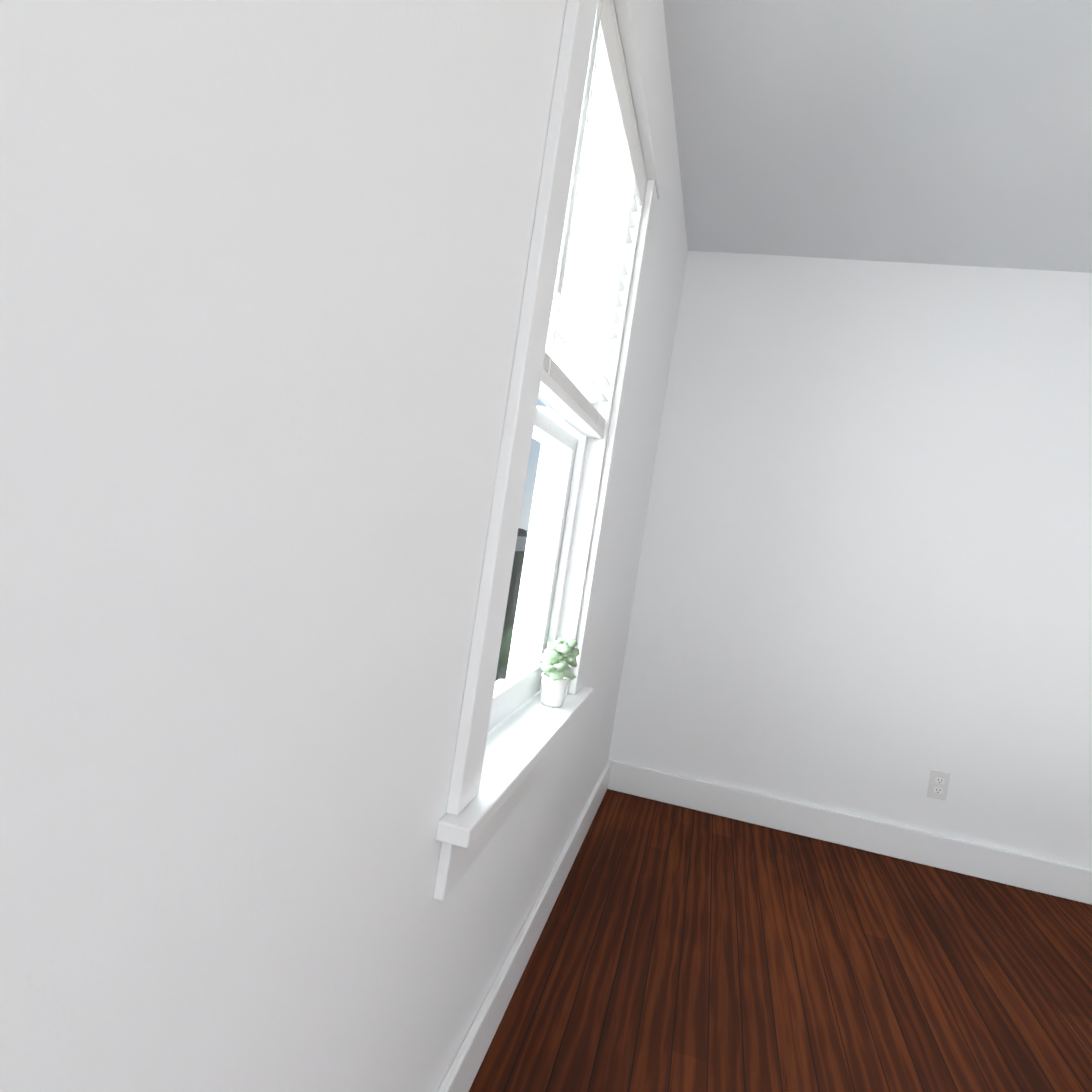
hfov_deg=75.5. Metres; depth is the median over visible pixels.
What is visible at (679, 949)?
floor
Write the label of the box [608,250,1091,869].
wall
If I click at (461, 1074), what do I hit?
baseboard
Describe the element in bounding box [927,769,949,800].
outlet
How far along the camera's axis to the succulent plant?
1.79 m
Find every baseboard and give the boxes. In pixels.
[437,759,616,1091]
[613,761,1091,904]
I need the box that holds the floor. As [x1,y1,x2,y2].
[469,788,1091,1091]
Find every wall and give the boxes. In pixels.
[0,0,687,1091]
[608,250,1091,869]
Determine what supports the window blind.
attached to the window
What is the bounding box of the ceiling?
[663,0,1091,272]
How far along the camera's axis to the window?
1.47 m
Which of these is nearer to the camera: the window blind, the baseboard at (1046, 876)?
the window blind
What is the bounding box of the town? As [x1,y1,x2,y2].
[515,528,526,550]
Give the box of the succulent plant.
[537,638,578,706]
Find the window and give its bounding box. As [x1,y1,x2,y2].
[433,0,666,900]
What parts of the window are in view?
far window sash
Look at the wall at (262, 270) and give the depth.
0.55 m
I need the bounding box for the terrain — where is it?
[495,531,527,681]
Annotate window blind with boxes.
[538,0,644,438]
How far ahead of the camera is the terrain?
41.47 m
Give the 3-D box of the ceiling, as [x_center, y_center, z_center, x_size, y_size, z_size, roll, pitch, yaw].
[2.020,-1.088,0.384,4.400,0.100,5.680,9,2,14]

